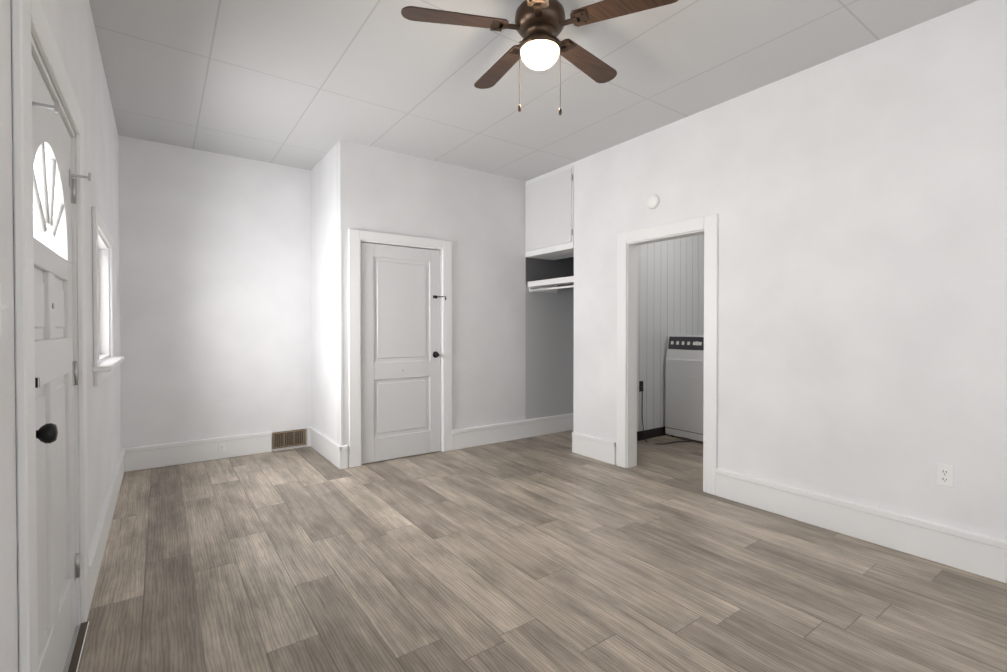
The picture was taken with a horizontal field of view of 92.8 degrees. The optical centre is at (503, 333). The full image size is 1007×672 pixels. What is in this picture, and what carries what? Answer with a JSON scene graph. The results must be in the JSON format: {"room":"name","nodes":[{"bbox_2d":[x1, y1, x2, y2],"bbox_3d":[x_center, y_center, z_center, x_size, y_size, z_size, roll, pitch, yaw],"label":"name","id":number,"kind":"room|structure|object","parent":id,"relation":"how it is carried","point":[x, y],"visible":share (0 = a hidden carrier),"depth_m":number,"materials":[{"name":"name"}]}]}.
{"room":"empty living room","nodes":[
{"label":"empty living room","id":0,"kind":"room"},
{"bbox_2d":[0,0,120,671],"bbox_3d":[-1.366,-0.217,1.317,0.120,2.908,7.098,0,1,-36],"label":"wall","id":1,"kind":"structure","parent":0,"point":[71,25],"depth_m":2.12,"materials":[{"name":"paint"}]},
{"bbox_2d":[0,283,8,336],"bbox_3d":[-1.053,-0.050,1.004,0.022,0.115,0.070,0,1,-36],"label":"light switch","id":2,"kind":"object","parent":1,"relation":"attached to","point":[4,307],"visible":1,"depth_m":1.02,"materials":[{"name":"white plastic"}]},
{"bbox_2d":[11,0,88,671],"bbox_3d":[-1.535,0.156,1.583,0.150,2.155,1.160,0,1,-36],"label":"door frame","id":3,"kind":"structure","parent":1,"relation":"attached to","point":[31,34],"depth_m":1.20,"materials":[{"name":"white paint"}]},
{"bbox_2d":[32,56,90,671],"bbox_3d":[-1.501,0.212,1.615,0.111,2.014,0.931,0,1,-36],"label":"front door","id":4,"kind":"structure","parent":1,"relation":"in","point":[56,373],"depth_m":1.62,"materials":[{"name":"white paint"}]},
{"bbox_2d":[92,206,123,385],"bbox_3d":[-2.440,-0.194,2.881,0.195,0.925,1.100,0,1,-36],"label":"window","id":5,"kind":"structure","parent":1,"relation":"in","point":[98,285],"depth_m":3.13,"materials":[{"name":"white paint"}]},
{"bbox_2d":[88,448,127,610],"bbox_3d":[-2.573,1.114,3.134,0.037,0.204,2.543,0,1,-36],"label":"baseboard","id":6,"kind":"structure","parent":1,"relation":"attached to","point":[96,550],"depth_m":2.71,"materials":[{"name":"white paint"}]},
{"bbox_2d":[118,135,311,450],"bbox_3d":[-0.780,-0.272,6.028,6.320,2.908,0.120,0,1,-36],"label":"wall","id":7,"kind":"structure","parent":0,"point":[215,291],"depth_m":4.53,"materials":[{"name":"paint"}]},
{"bbox_2d":[128,431,271,471],"bbox_3d":[-2.805,1.098,4.509,1.140,0.204,0.037,0,1,-36],"label":"baseboard","id":8,"kind":"structure","parent":7,"relation":"attached to","point":[176,453],"depth_m":4.45,"materials":[{"name":"white paint"}]},
{"bbox_2d":[218,443,224,451],"bbox_3d":[-2.690,1.091,4.571,0.056,0.071,0.009,0,1,-36],"label":"electrical outlet","id":9,"kind":"object","parent":8,"relation":"attached to","point":[221,447],"visible":1,"depth_m":4.57,"materials":[{"name":"white plastic"}]},
{"bbox_2d":[273,429,305,448],"bbox_3d":[-2.205,1.088,4.942,0.320,0.165,0.012,0,1,-36],"label":"air vent","id":10,"kind":"object","parent":7,"relation":"in","point":[283,439],"visible":1,"depth_m":4.94,"materials":[{"name":"brown metal"}]},
{"bbox_2d":[311,144,336,442],"bbox_3d":[-1.719,-0.257,4.731,0.120,2.908,0.894,0,1,-36],"label":"wall","id":11,"kind":"structure","parent":0,"point":[324,294],"depth_m":4.65,"materials":[{"name":"paint"}]},
{"bbox_2d":[336,140,573,467],"bbox_3d":[-0.255,-0.262,5.157,2.997,2.908,0.120,0,1,-36],"label":"wall","id":12,"kind":"structure","parent":0,"point":[512,347],"depth_m":5.08,"materials":[{"name":"paint"}]},
{"bbox_2d":[340,229,451,467],"bbox_3d":[-1.016,0.133,4.603,1.117,2.131,0.140,0,1,-36],"label":"trim","id":13,"kind":"structure","parent":12,"relation":"attached to","point":[356,238],"depth_m":4.35,"materials":[{"name":"white paint"}]},
{"bbox_2d":[361,242,446,463],"bbox_3d":[-0.935,0.182,4.591,0.872,2.018,0.097,0,1,-36],"label":"closet door","id":14,"kind":"structure","parent":12,"relation":"in","point":[400,330],"depth_m":4.58,"materials":[{"name":"white paint"}]},
{"bbox_2d":[452,413,572,449],"bbox_3d":[0.191,1.088,5.407,1.778,0.204,0.037,0,1,-36],"label":"baseboard","id":15,"kind":"structure","parent":12,"relation":"attached to","point":[463,438],"depth_m":5.30,"materials":[{"name":"white paint"}]},
{"bbox_2d":[89,0,977,180],"bbox_3d":[1.203,-1.742,3.140,6.840,0.100,7.498,0,1,-36],"label":"ceiling","id":16,"kind":"structure","parent":0,"point":[306,84],"depth_m":3.10,"materials":[{"name":"paint"}]},
{"bbox_2d":[401,0,677,114],"bbox_3d":[0.174,-1.368,2.352,1.244,0.631,1.232,0,1,-36],"label":"ceiling fan","id":17,"kind":"object","parent":16,"relation":"hanging from","point":[538,25],"visible":1,"depth_m":2.25,"materials":[{"name":"brown wood"}]},
{"bbox_2d":[78,430,1006,671],"bbox_3d":[1.203,1.265,3.175,6.840,0.100,7.498,0,1,-36],"label":"floor","id":18,"kind":"structure","parent":0,"point":[552,552],"depth_m":2.39,"materials":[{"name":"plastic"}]},
{"bbox_2d":[665,335,703,441],"bbox_3d":[2.342,0.607,5.455,0.683,1.165,0.690,0,1,-36],"label":"washer","id":19,"kind":"object","parent":18,"relation":"on","point":[684,375],"visible":0.48,"depth_m":5.34,"materials":[{"name":"white metal"}]},
{"bbox_2d":[637,234,703,431],"bbox_3d":[1.815,-0.266,5.547,2.422,2.908,0.030,0,1,-36],"label":"wall","id":20,"kind":"structure","parent":0,"point":[670,287],"depth_m":5.54,"materials":[{"name":"white wood"}]},
{"bbox_2d":[639,381,642,391],"bbox_3d":[1.534,0.591,5.332,0.070,0.115,0.009,0,1,-36],"label":"electrical outlet","id":21,"kind":"object","parent":20,"relation":"attached to","point":[640,386],"visible":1,"depth_m":5.32,"materials":[{"name":"black plastic"}]},
{"bbox_2d":[642,390,690,444],"bbox_3d":[1.780,0.917,5.277,0.413,0.573,0.379,0,1,-36],"label":"power cord","id":22,"kind":"object","parent":21,"relation":"attached to","point":[643,426],"visible":0.85,"depth_m":5.30,"materials":[{"name":"black plastic"}]},
{"bbox_2d":[637,426,667,440],"bbox_3d":[1.826,1.138,5.547,2.422,0.100,0.008,0,1,-36],"label":"baseboard","id":23,"kind":"structure","parent":20,"relation":"attached to","point":[654,432],"depth_m":5.44,"materials":[{"name":"black plastic"}]},
{"bbox_2d":[526,0,1006,540],"bbox_3d":[2.036,-0.237,3.056,0.120,2.908,5.963,0,1,-36],"label":"wall","id":24,"kind":"structure","parent":0,"point":[856,200],"depth_m":2.87,"materials":[{"name":"paint"}]},
{"bbox_2d":[568,429,615,464],"bbox_3d":[0.859,1.097,4.597,0.037,0.204,0.554,0,1,-36],"label":"baseboard","id":25,"kind":"structure","parent":24,"relation":"attached to","point":[603,450],"depth_m":4.57,"materials":[{"name":"white paint"}]},
{"bbox_2d":[646,195,659,208],"bbox_3d":[1.246,-1.100,4.013,0.037,0.120,0.120,0,1,-36],"label":"smoke detector","id":26,"kind":"object","parent":24,"relation":"attached to","point":[652,201],"visible":0.98,"depth_m":3.99,"materials":[{"name":"white plastic"}]},
{"bbox_2d":[617,214,717,494],"bbox_3d":[1.365,0.157,3.993,0.156,2.098,0.957,0,1,-36],"label":"trim","id":27,"kind":"structure","parent":24,"relation":"attached to","point":[629,242],"depth_m":4.09,"materials":[{"name":"white paint"}]},
{"bbox_2d":[716,468,1006,582],"bbox_3d":[2.619,1.125,2.140,0.037,0.204,3.530,0,1,-36],"label":"baseboard","id":28,"kind":"structure","parent":24,"relation":"attached to","point":[975,553],"depth_m":2.77,"materials":[{"name":"white paint"}]},
{"bbox_2d":[936,463,953,487],"bbox_3d":[2.336,0.753,2.537,0.009,0.115,0.070,0,1,-36],"label":"electrical outlet","id":29,"kind":"object","parent":24,"relation":"attached to","point":[944,475],"visible":1,"depth_m":2.53,"materials":[{"name":"white plastic"}]},
{"bbox_3d":[0.910,-0.264,5.417,0.800,2.908,0.813,0,1,-36],"label":"wall","id":30,"kind":"structure","parent":0,"visible":0},
{"bbox_2d":[525,165,573,259],"bbox_3d":[0.639,-1.271,5.232,0.443,0.826,0.771,0,1,-36],"label":"upper cabinet","id":31,"kind":"object","parent":30,"relation":"attached to","point":[549,217],"visible":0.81,"depth_m":5.08,"materials":[{"name":"white paint"}]},
{"bbox_2d":[528,276,573,292],"bbox_3d":[0.675,-0.523,5.266,0.435,0.122,0.771,0,1,-36],"label":"closet shelf","id":32,"kind":"object","parent":30,"relation":"attached to","point":[548,285],"visible":0.48,"depth_m":5.25,"materials":[{"name":"white paint"}]}
]}

